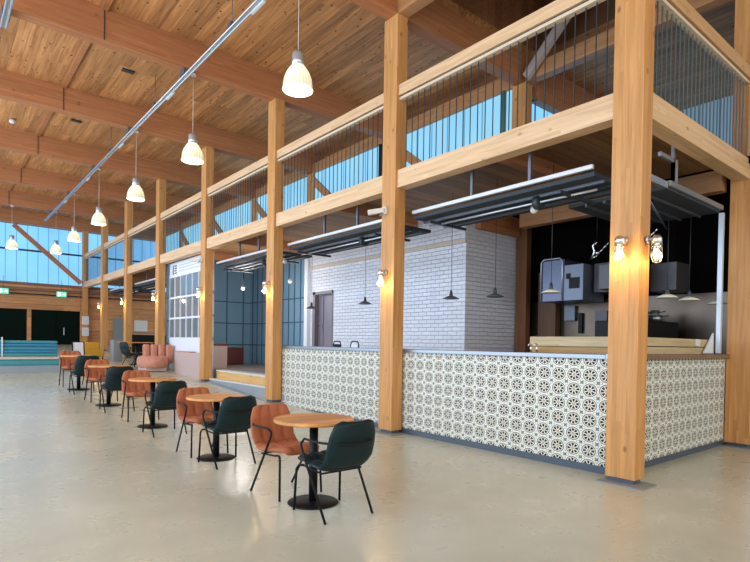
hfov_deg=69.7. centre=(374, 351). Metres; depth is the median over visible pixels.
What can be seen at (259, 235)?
strut
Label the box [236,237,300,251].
joist
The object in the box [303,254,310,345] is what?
trim
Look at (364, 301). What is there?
cone pendant
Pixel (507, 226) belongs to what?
lintel beam
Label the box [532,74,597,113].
roof beam
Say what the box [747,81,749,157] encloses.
end post
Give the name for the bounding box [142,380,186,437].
shell chair
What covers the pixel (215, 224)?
diagonal brace
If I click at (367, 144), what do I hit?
beam
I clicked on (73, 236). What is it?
pendant lamp
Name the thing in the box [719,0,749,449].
column
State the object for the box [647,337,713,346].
plank
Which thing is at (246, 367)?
platform
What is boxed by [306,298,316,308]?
cone pendant
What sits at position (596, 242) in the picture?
pipe fitting
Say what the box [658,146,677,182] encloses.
bracket
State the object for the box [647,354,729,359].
countertop
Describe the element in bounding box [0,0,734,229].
ceiling
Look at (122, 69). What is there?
ceiling vent
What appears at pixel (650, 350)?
plank
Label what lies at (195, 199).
balcony railing
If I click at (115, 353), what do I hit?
trash bin
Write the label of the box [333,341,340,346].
stool
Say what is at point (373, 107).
balcony railing
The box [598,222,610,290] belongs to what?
box
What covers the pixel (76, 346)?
a-board
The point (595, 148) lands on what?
ceiling
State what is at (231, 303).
wall
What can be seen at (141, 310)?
wall
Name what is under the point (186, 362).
divider
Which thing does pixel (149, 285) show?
door
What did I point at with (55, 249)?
pendant lamp
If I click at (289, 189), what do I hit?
window
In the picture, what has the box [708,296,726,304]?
cone pendant
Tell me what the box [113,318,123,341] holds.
door
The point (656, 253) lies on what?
bulb
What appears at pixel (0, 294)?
trim
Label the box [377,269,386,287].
wall lantern
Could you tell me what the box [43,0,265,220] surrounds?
cable tray
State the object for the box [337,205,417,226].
joist
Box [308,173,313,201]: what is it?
column
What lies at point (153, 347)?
cushion
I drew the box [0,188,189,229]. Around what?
roof beam
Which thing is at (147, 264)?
beam
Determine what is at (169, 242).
window
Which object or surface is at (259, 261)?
door
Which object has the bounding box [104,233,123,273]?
balcony railing
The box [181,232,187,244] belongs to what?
diagonal brace
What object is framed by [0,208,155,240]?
roof beam
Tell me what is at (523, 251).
column
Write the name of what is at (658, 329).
range
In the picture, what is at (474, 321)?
brick wall
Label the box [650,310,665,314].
pan
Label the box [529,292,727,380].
backsplash
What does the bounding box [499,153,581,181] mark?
joist
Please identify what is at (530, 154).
strut
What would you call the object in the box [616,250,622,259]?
bulb
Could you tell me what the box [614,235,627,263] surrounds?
wall lantern
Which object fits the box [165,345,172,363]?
cushion
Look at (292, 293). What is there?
wall
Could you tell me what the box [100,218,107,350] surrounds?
column
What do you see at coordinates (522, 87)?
column
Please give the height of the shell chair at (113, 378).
0.825 m
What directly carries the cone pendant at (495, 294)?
hanging from the ceiling at (595, 148)
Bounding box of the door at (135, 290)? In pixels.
[110,286,154,295]
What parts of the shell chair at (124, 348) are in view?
backrest, seat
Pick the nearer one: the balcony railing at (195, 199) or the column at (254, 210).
the balcony railing at (195, 199)
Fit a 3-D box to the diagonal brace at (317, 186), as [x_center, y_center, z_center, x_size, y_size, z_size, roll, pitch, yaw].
[-1.056,-4.174,15.352,0.100,2.190,2.820,0,1,-39]
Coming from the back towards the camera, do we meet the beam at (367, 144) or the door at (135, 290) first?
the door at (135, 290)
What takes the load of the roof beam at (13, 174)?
on the column at (128, 218)
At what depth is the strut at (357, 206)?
9.78 m
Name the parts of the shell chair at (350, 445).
leg, leg, seat, seat frame, arm rail, leg, backrest, leg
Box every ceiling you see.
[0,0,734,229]
[100,127,749,286]
[451,0,614,51]
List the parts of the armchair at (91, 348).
backrest, seat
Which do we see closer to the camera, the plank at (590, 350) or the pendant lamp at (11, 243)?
the plank at (590, 350)
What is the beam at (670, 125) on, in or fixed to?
attached to the column at (737, 383)
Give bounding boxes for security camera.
[190,257,202,262]
[368,206,387,215]
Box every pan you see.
[648,315,668,320]
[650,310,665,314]
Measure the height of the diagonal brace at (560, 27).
1.339 m
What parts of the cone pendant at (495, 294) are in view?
lamp shade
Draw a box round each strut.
[258,235,259,250]
[323,215,328,236]
[356,205,358,224]
[470,169,477,199]
[528,151,535,184]
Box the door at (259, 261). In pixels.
[216,249,311,272]
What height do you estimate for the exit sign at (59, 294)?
0.800 m
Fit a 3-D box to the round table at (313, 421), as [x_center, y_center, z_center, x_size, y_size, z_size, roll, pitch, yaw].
[-0.552,0.979,4.842,0.716,0.760,0.716,0,1,-39]
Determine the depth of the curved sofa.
16.40 m
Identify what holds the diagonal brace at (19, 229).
attached to the column at (85, 235)
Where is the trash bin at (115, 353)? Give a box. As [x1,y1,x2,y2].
[110,340,121,361]
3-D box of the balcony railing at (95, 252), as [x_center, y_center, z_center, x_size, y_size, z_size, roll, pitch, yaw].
[-12.838,-3.966,24.610,0.110,1.330,3.466,0,1,-39]
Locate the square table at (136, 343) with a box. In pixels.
[118,342,153,364]
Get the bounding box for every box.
[594,220,609,294]
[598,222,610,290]
[650,220,688,293]
[694,339,700,345]
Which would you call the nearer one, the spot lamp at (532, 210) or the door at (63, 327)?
the spot lamp at (532, 210)
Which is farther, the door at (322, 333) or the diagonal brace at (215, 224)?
the diagonal brace at (215, 224)
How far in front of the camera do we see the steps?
13.17 m
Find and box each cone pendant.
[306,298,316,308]
[358,260,370,303]
[443,205,458,299]
[486,219,503,297]
[541,164,560,293]
[656,222,677,298]
[678,227,699,300]
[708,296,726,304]
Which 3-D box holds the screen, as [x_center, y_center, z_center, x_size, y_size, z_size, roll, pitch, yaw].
[3.566,-0.146,11.081,0.180,2.950,0.400,0,1,-39]
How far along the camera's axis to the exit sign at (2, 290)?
23.84 m
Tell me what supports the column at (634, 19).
on the floor
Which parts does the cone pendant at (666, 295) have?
lamp shade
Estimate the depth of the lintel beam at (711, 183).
9.69 m
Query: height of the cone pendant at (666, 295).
1.256 m
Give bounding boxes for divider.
[174,351,198,378]
[213,343,227,367]
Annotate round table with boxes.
[60,355,96,389]
[88,365,128,406]
[128,377,176,427]
[186,394,245,461]
[273,413,353,509]
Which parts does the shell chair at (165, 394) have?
leg, leg, seat, arm rail, seat frame, backrest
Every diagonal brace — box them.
[12,223,81,284]
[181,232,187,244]
[213,219,222,233]
[253,201,266,217]
[310,176,331,195]
[406,150,421,164]
[522,18,570,79]
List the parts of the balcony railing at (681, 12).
rail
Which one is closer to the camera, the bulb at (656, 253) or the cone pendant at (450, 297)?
the bulb at (656, 253)
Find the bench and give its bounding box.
[0,337,58,372]
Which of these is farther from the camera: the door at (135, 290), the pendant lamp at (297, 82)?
the door at (135, 290)
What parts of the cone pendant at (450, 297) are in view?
lamp shade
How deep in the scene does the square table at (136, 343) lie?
18.09 m
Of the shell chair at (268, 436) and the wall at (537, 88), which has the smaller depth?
the shell chair at (268, 436)
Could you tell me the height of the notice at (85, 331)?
0.400 m
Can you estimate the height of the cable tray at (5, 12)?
0.710 m
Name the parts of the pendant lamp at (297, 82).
lamp shade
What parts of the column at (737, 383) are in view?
plate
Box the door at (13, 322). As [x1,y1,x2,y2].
[0,308,26,343]
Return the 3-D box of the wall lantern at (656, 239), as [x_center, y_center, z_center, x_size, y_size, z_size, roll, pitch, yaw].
[2.866,-1.048,5.526,0.113,0.295,0.152,0,1,-39]
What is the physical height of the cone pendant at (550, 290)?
1.890 m
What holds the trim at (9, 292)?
attached to the wall at (141, 310)
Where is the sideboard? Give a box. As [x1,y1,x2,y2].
[132,335,165,351]
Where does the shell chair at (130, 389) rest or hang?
on the floor
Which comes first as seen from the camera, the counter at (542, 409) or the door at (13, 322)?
the counter at (542, 409)
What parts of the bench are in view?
divider post, seat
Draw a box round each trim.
[0,280,165,298]
[0,294,133,302]
[9,292,165,302]
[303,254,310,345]
[310,238,466,269]
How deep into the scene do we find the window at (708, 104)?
12.38 m
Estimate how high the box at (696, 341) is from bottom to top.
0.100 m
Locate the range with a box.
[595,311,677,346]
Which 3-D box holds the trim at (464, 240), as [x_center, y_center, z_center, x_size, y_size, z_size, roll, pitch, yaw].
[-0.002,-2.210,12.577,0.045,0.080,5.570,0,1,-39]
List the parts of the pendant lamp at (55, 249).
lamp shade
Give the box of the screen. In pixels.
[538,273,559,346]
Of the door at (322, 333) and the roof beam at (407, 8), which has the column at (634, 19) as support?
the roof beam at (407, 8)
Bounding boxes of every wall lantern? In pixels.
[196,287,201,297]
[262,281,269,291]
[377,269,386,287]
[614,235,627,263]
[645,234,662,262]
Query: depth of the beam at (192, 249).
15.86 m
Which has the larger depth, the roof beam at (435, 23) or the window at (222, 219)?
the window at (222, 219)
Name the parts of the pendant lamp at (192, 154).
lamp shade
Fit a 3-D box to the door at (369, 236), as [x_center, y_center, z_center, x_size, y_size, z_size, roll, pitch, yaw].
[-0.441,-2.122,10.563,0.980,0.310,3.330,0,1,-39]
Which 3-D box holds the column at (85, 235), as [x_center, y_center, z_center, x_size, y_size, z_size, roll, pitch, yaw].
[-14.053,-3.029,26.046,0.340,5.492,0.490,0,1,-39]
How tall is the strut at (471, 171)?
0.580 m
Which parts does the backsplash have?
control panel, control panel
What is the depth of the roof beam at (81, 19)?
10.04 m
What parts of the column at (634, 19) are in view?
plate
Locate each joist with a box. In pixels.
[123,274,165,280]
[190,253,248,261]
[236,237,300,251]
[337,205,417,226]
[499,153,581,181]
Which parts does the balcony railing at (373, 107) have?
rail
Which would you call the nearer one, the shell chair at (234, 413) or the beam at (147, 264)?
the shell chair at (234, 413)
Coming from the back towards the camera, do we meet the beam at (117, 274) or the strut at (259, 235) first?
the beam at (117, 274)
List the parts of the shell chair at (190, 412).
leg, leg, backrest, seat, leg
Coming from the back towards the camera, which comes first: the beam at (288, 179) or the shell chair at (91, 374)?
the beam at (288, 179)
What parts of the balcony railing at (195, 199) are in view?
rail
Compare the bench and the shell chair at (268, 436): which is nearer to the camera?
the shell chair at (268, 436)
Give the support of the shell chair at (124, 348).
on the floor
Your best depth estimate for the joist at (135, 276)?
22.29 m
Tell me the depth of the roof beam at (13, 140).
16.25 m
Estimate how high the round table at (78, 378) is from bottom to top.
0.760 m
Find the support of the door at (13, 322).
in the wall at (141, 310)
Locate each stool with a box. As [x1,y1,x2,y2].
[227,347,243,364]
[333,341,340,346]
[350,341,358,346]
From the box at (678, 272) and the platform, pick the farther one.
the platform
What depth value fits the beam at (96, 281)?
24.57 m
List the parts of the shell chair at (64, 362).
seat, backrest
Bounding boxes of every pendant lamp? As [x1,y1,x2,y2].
[5,205,17,249]
[50,212,61,253]
[67,193,80,241]
[91,168,105,225]
[127,131,144,201]
[181,73,203,164]
[282,12,312,97]
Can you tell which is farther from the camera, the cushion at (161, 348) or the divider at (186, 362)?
the cushion at (161, 348)
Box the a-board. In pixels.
[72,342,84,354]
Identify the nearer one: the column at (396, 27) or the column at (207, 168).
the column at (396, 27)
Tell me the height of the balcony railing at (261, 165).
1.330 m
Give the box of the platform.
[213,363,264,377]
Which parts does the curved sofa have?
seat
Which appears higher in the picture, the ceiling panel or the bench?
the ceiling panel
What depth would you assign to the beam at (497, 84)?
11.86 m
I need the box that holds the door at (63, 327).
[31,309,79,344]
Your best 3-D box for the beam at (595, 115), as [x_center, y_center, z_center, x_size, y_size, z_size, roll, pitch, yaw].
[1.536,-2.673,7.184,0.200,0.277,3.491,0,1,-39]
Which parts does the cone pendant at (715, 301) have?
lamp shade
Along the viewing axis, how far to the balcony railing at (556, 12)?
6.92 m
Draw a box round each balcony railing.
[84,246,100,279]
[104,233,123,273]
[128,216,155,261]
[160,192,200,253]
[207,156,267,234]
[277,93,383,211]
[399,0,608,166]
[655,0,749,152]
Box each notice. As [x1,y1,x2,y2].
[82,316,88,324]
[82,327,88,335]
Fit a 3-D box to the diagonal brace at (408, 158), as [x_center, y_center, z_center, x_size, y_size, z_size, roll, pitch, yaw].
[1.318,-4.093,12.463,0.100,2.190,2.820,0,1,-39]
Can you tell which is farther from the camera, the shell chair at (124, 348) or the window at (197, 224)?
the window at (197, 224)
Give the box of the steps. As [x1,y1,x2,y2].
[209,370,264,397]
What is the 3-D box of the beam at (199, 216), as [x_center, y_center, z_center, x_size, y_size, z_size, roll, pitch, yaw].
[-7.836,-5.784,23.815,0.200,0.280,3.430,0,1,-39]
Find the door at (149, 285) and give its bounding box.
[135,278,165,289]
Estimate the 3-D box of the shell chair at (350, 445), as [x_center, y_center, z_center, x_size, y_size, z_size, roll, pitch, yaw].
[-0.319,0.960,4.551,0.550,0.825,0.654,0,1,-39]
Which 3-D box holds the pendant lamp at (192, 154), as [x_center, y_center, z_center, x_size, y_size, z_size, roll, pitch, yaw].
[-3.532,-4.532,10.460,0.426,1.684,0.426,0,1,-39]
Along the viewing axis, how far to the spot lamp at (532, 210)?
7.33 m
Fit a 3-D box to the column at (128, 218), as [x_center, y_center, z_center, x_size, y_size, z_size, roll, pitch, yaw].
[-9.322,-2.670,20.287,0.340,5.888,0.490,0,1,-39]
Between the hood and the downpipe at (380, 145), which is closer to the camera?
the hood
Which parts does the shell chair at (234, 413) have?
leg, leg, seat, arm rail, seat frame, leg, backrest, leg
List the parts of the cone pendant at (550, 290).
lamp shade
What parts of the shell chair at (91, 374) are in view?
leg, seat, backrest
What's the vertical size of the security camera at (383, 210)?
0.159 m
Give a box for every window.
[0,222,165,291]
[155,232,178,256]
[183,223,199,245]
[215,201,250,234]
[257,177,306,219]
[315,147,382,198]
[406,90,511,166]
[532,104,552,121]
[681,95,732,146]
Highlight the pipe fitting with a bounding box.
[590,217,608,259]
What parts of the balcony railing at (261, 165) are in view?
rail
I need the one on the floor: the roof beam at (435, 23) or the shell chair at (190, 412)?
the shell chair at (190, 412)
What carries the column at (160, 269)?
on the floor
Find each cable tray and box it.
[0,0,13,28]
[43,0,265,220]
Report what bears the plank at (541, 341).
on the plank at (590, 350)
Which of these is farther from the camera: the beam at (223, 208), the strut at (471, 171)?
the beam at (223, 208)
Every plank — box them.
[530,337,607,346]
[532,346,607,353]
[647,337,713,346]
[647,347,713,353]
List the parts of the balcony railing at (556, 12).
rail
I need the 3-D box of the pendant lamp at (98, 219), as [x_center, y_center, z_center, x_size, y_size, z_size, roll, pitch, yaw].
[-8.375,-4.698,16.354,0.426,1.684,0.426,0,1,-39]
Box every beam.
[0,0,381,138]
[0,68,323,174]
[0,126,264,198]
[0,163,222,214]
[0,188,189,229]
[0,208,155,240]
[84,276,100,287]
[103,268,123,281]
[128,257,155,273]
[155,229,178,240]
[160,240,200,263]
[181,215,200,228]
[207,217,266,248]
[213,197,249,215]
[256,172,306,197]
[276,176,381,227]
[313,136,381,172]
[349,0,536,89]
[397,93,612,189]
[398,0,433,17]
[407,79,514,133]
[476,216,519,237]
[519,171,726,228]
[525,0,732,84]
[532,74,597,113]
[652,93,749,181]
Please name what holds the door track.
on the countertop at (649, 356)
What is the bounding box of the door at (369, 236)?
[288,219,430,256]
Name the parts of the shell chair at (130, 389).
leg, leg, seat, backrest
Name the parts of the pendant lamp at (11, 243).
lamp shade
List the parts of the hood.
edge frame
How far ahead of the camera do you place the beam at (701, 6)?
9.53 m
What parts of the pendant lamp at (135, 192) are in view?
lamp shade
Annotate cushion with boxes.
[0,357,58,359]
[142,344,149,355]
[150,344,157,355]
[158,344,164,355]
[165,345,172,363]
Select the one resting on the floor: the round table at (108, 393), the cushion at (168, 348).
the round table at (108, 393)
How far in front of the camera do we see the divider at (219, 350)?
15.92 m
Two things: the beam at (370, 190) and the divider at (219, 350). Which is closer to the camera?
the beam at (370, 190)
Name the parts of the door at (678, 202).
door rail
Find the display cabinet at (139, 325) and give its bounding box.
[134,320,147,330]
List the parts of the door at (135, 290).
door panel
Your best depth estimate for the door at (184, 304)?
16.40 m
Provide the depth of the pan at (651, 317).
8.64 m
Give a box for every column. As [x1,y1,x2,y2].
[81,231,88,341]
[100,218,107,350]
[123,201,132,358]
[155,178,165,345]
[179,229,182,247]
[198,146,213,382]
[251,198,256,221]
[265,98,284,403]
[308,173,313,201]
[375,13,407,436]
[511,82,531,128]
[514,228,531,351]
[595,0,656,490]
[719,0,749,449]
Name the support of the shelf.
attached to the range
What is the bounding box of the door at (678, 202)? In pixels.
[568,174,723,229]
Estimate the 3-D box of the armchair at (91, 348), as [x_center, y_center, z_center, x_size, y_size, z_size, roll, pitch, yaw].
[-9.996,-0.019,19.017,0.660,0.620,0.770,0,1,-39]
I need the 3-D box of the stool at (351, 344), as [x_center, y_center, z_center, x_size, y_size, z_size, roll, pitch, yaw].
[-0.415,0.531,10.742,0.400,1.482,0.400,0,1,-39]
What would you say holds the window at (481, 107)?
attached to the beam at (497, 84)
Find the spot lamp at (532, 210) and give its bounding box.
[530,207,537,213]
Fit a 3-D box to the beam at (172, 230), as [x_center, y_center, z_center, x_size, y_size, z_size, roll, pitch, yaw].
[-10.203,-5.865,26.696,0.200,0.280,3.550,0,1,-39]
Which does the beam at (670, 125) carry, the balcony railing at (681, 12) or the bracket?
the balcony railing at (681, 12)
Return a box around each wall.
[0,221,165,344]
[166,260,250,366]
[191,78,538,218]
[249,259,331,364]
[310,220,516,351]
[530,184,730,436]
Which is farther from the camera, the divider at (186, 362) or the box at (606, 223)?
the divider at (186, 362)
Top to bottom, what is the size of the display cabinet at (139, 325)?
0.560 m
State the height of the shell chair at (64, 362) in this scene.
0.825 m
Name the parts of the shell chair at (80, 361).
leg, seat, backrest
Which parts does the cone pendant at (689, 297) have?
lamp shade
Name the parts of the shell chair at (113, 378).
leg, seat, backrest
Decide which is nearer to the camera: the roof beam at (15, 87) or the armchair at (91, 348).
the roof beam at (15, 87)
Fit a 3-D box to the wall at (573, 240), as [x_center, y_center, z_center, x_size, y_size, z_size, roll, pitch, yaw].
[4.595,-0.741,10.162,0.100,4.200,4.100,0,1,-39]
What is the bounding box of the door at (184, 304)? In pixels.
[169,251,214,377]
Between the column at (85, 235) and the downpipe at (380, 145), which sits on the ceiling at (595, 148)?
the downpipe at (380, 145)
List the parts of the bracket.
arm, plate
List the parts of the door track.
rail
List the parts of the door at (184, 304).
pane, pane, pane, pane, pane, pane, pane, pane, pane, pane, pane, pane, panel, panel, pane, pane, pane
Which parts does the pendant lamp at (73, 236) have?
lamp shade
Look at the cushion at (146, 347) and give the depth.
16.82 m
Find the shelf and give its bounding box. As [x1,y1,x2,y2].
[595,311,608,320]
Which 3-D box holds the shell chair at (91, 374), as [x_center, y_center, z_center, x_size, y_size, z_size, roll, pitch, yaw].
[-5.460,0.575,10.719,0.550,0.825,0.654,0,1,-42]
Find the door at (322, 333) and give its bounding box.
[312,290,332,346]
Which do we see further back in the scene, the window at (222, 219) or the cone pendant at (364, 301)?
the window at (222, 219)
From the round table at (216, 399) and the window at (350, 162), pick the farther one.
the window at (350, 162)
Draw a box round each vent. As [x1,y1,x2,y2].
[121,68,134,74]
[569,277,578,288]
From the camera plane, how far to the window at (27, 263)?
25.28 m
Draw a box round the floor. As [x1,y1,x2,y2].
[0,344,749,561]
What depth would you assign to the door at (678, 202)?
7.60 m
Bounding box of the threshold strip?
[206,381,262,400]
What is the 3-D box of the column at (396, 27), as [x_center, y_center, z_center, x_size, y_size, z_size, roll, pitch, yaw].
[0.281,-1.976,8.597,0.340,6.620,0.490,0,1,-39]
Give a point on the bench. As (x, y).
(27, 347)
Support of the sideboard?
on the floor
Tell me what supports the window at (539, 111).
on the ceiling at (595, 148)
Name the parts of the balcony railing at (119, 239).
rail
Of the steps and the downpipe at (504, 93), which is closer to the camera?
the downpipe at (504, 93)
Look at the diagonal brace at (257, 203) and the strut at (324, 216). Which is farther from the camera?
the diagonal brace at (257, 203)
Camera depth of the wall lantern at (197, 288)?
14.40 m
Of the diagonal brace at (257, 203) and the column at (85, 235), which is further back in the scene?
the column at (85, 235)
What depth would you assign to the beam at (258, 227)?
12.90 m
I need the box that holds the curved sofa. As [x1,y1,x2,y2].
[137,344,172,370]
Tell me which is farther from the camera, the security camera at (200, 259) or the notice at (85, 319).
the notice at (85, 319)
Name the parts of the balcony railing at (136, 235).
rail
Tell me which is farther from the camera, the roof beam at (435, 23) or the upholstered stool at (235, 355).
the upholstered stool at (235, 355)
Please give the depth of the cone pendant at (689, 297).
7.88 m
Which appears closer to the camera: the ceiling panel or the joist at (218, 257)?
the ceiling panel
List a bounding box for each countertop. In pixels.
[282,346,605,358]
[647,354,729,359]
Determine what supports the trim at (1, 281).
attached to the wall at (141, 310)
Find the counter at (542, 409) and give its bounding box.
[279,348,724,474]
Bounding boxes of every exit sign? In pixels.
[0,288,8,293]
[57,280,65,296]
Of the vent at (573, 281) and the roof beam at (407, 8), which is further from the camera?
the vent at (573, 281)
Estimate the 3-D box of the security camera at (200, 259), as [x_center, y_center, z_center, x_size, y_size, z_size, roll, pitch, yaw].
[-4.784,-2.454,14.446,0.314,0.159,0.106,1,1,-14]
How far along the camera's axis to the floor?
4.96 m
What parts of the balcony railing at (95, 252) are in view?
rail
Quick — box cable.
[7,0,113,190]
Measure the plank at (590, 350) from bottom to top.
0.435 m
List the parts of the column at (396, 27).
plate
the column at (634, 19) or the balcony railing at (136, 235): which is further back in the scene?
the balcony railing at (136, 235)
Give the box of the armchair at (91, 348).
[83,342,103,358]
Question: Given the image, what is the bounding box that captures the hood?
[540,258,603,304]
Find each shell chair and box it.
[59,351,86,386]
[69,355,99,394]
[84,359,117,402]
[99,366,134,412]
[119,342,141,366]
[121,370,159,421]
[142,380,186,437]
[176,387,228,457]
[198,395,256,469]
[250,403,321,501]
[293,419,374,524]
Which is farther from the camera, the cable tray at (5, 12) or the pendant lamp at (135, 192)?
the pendant lamp at (135, 192)
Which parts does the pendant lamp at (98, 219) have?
lamp shade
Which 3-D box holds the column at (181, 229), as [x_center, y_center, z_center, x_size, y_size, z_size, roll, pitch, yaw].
[-9.027,-4.484,25.274,0.220,2.400,0.320,0,1,-39]
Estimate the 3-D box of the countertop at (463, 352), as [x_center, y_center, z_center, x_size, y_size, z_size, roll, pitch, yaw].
[0.372,-0.019,9.096,0.475,0.055,7.538,0,1,-39]
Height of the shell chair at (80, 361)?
0.825 m
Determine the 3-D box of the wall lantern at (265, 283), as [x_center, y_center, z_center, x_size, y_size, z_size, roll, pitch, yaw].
[-2.346,-1.371,11.562,0.152,0.295,0.113,0,1,-39]
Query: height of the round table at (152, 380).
0.760 m
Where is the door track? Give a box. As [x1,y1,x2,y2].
[703,213,724,352]
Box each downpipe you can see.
[378,144,381,176]
[501,90,506,132]
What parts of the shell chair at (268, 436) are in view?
leg, arm rail, seat frame, backrest, leg, seat, leg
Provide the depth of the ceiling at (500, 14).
10.08 m
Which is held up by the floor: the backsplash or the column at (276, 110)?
the column at (276, 110)

